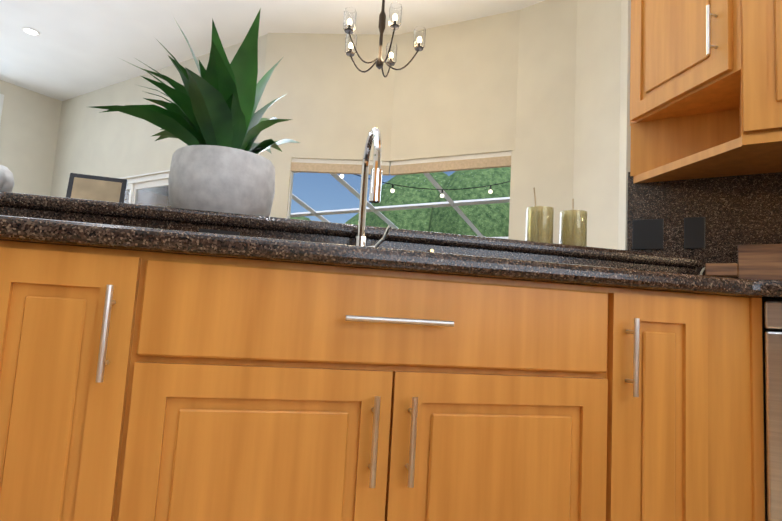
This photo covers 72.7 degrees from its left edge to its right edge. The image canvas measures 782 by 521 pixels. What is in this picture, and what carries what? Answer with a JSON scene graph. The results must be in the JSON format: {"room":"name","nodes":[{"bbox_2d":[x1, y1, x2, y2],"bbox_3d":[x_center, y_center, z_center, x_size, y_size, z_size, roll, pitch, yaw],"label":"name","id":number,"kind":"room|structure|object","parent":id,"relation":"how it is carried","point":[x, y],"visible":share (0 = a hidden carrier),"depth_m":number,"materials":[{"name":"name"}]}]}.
{"room":"kitchen","nodes":[
{"label":"kitchen","id":0,"kind":"room"},
{"bbox_2d":[0,80,61,195],"bbox_3d":[-7.210,-1.001,6.152,0.150,4.000,6.230,0,-7,32],"label":"wall","id":1,"kind":"structure","parent":0,"point":[29,124],"depth_m":8.38,"materials":[{"name":"beige paint"}]},
{"bbox_2d":[0,94,3,122],"bbox_3d":[-7.209,-1.618,6.083,0.155,2.350,4.540,0,-7,32],"label":"window shutters","id":2,"kind":"object","parent":1,"relation":"attached to","point":[1,100],"visible":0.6,"depth_m":8.04,"materials":[{"name":"white"}]},
{"bbox_2d":[50,34,266,196],"bbox_3d":[-3.504,-0.659,7.371,4.790,4.000,0.150,0,-7,32],"label":"wall","id":3,"kind":"structure","parent":0,"point":[95,142],"depth_m":7.78,"materials":[{"name":"beige paint"}]},
{"bbox_2d":[119,170,169,206],"bbox_3d":[-3.280,0.070,7.099,3.050,2.520,0.115,0,-7,32],"label":"sliding window","id":4,"kind":"structure","parent":3,"relation":"in","point":[134,185],"depth_m":7.34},
{"bbox_2d":[0,0,544,100],"bbox_3d":[-0.746,-3.042,2.785,14.700,0.100,9.850,0,-7,32],"label":"ceiling","id":5,"kind":"structure","parent":0,"point":[74,48],"depth_m":6.21,"materials":[{"name":"white paint"}]},
{"bbox_2d":[22,27,39,35],"bbox_3d":[-4.423,-2.810,6.523,0.190,0.009,0.190,0,-7,32],"label":"recessed light","id":6,"kind":"object","parent":5,"relation":"in","point":[31,31],"visible":1,"depth_m":6.52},
{"bbox_2d":[343,0,425,77],"bbox_3d":[-0.093,-2.193,4.621,0.701,1.130,0.732,0,-7,32],"label":"chandelier","id":7,"kind":"object","parent":5,"relation":"hanging from","point":[395,16],"visible":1,"depth_m":4.55,"materials":[{"name":"brown metal"}]},
{"bbox_2d":[258,0,627,249],"bbox_3d":[0.055,-0.743,4.586,4.420,4.000,2.744,0,-7,32],"label":"wall","id":8,"kind":"structure","parent":0,"point":[539,90],"depth_m":5.51,"materials":[{"name":"beige paint"}]},
{"bbox_2d":[287,151,511,231],"bbox_3d":[-0.002,-0.310,5.679,2.484,1.660,0.802,0,-7,32],"label":"bay window","id":9,"kind":"structure","parent":8,"relation":"in","point":[467,162],"depth_m":5.87,"materials":[{"name":"beige wood"}]},
{"bbox_2d":[625,0,630,249],"bbox_3d":[3.298,-0.952,0.778,5.450,4.000,0.300,0,-7,32],"label":"wall","id":10,"kind":"structure","parent":0,"point":[628,149],"depth_m":2.20,"materials":[{"name":"beige paint"}]},
{"bbox_2d":[627,172,781,277],"bbox_3d":[2.089,-0.120,1.419,2.690,0.499,0.019,0,-7,32],"label":"backsplash","id":11,"kind":"structure","parent":10,"relation":"attached to","point":[735,211],"depth_m":1.98,"materials":[{"name":"stone"}]},
{"bbox_2d":[632,219,663,249],"bbox_3d":[1.010,-0.103,2.088,0.110,0.120,0.008,0,-7,32],"label":"electrical outlet","id":12,"kind":"object","parent":11,"relation":"attached to","point":[647,234],"depth_m":2.08,"materials":[{"name":"black plastic"}]},
{"bbox_2d":[684,217,704,248],"bbox_3d":[1.145,-0.104,2.002,0.070,0.120,0.008,0,-7,32],"label":"electrical outlet","id":13,"kind":"object","parent":11,"relation":"attached to","point":[694,227],"depth_m":2.00,"materials":[{"name":"black plastic"}]},
{"bbox_2d":[630,0,781,183],"bbox_3d":[1.378,-0.948,1.739,1.156,1.230,0.437,0,-7,32],"label":"upper cabinet","id":14,"kind":"object","parent":10,"relation":"attached to","point":[705,88],"visible":1,"depth_m":1.89,"materials":[{"name":"brown wood"}]},
{"bbox_3d":[-1.145,1.003,2.199,14.900,0.100,10.400,0,-7,32],"label":"floor","id":15,"kind":"structure","parent":0,"visible":0},
{"bbox_2d":[0,207,781,520],"bbox_3d":[-0.397,0.364,1.110,1.960,1.028,3.074,0,-7,32],"label":"base cabinet","id":16,"kind":"object","parent":15,"relation":"on","point":[144,386],"visible":1,"depth_m":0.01,"materials":[{"name":"brown wood"}]},
{"bbox_2d":[0,191,702,266],"bbox_3d":[-0.518,-0.168,1.248,2.074,0.040,3.099,0,-7,32],"label":"bar","id":17,"kind":"object","parent":16,"relation":"on","point":[75,205],"visible":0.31,"depth_m":1.68,"materials":[{"name":"stone"}]},
{"bbox_2d":[0,165,13,191],"bbox_3d":[-1.222,-0.254,1.591,0.170,0.120,0.170,0,-7,32],"label":"decor","id":18,"kind":"object","parent":17,"relation":"on","point":[6,180],"visible":0.79,"depth_m":1.59,"materials":[{"name":"white ceramic"}]},
{"bbox_2d":[66,173,127,202],"bbox_3d":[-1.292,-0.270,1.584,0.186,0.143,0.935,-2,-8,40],"label":"frame","id":19,"kind":"object","parent":17,"relation":"on","point":[92,187],"visible":0.64,"depth_m":1.86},
{"bbox_2d":[91,8,299,216],"bbox_3d":[-0.651,-0.485,1.923,0.735,0.712,0.787,0,-7,32],"label":"potted plant","id":20,"kind":"object","parent":17,"relation":"on","point":[213,121],"visible":1,"depth_m":1.70,"materials":[{"name":"plant"}]},
{"bbox_2d":[526,187,586,245],"bbox_3d":[0.634,-0.156,2.029,0.241,0.229,0.100,5,-6,-12],"label":"candles","id":21,"kind":"object","parent":17,"relation":"on","point":[540,224],"visible":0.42,"depth_m":1.99,"materials":[{"name":"yellow wax"}]},
{"bbox_2d":[0,215,781,298],"bbox_3d":[0.626,-0.036,0.422,4.090,0.040,3.188,0,-7,32],"label":"countertop","id":22,"kind":"structure","parent":16,"relation":"on","point":[50,231],"depth_m":1.06,"materials":[{"name":"stone"}]},
{"bbox_2d":[354,127,391,246],"bbox_3d":[-0.061,-0.184,1.574,0.187,0.411,0.208,0,-7,32],"label":"faucet","id":23,"kind":"object","parent":22,"relation":"on","point":[374,134],"visible":0.79,"depth_m":1.62,"materials":[{"name":"silver metal"}]},
{"bbox_2d":[700,244,781,279],"bbox_3d":[1.344,0.034,1.820,0.499,0.188,0.056,0,-7,32],"label":"cutting board","id":24,"kind":"object","parent":22,"relation":"on","point":[759,261],"visible":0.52,"depth_m":1.86,"materials":[{"name":"wood"}]},
{"label":"outside","id":25,"kind":"structure","parent":0,"visible":0},
{"bbox_2d":[125,167,510,238],"bbox_3d":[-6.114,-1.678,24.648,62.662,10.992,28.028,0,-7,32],"label":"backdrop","id":26,"kind":"structure","parent":25,"point":[442,211],"depth_m":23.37,"materials":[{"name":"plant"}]}
]}

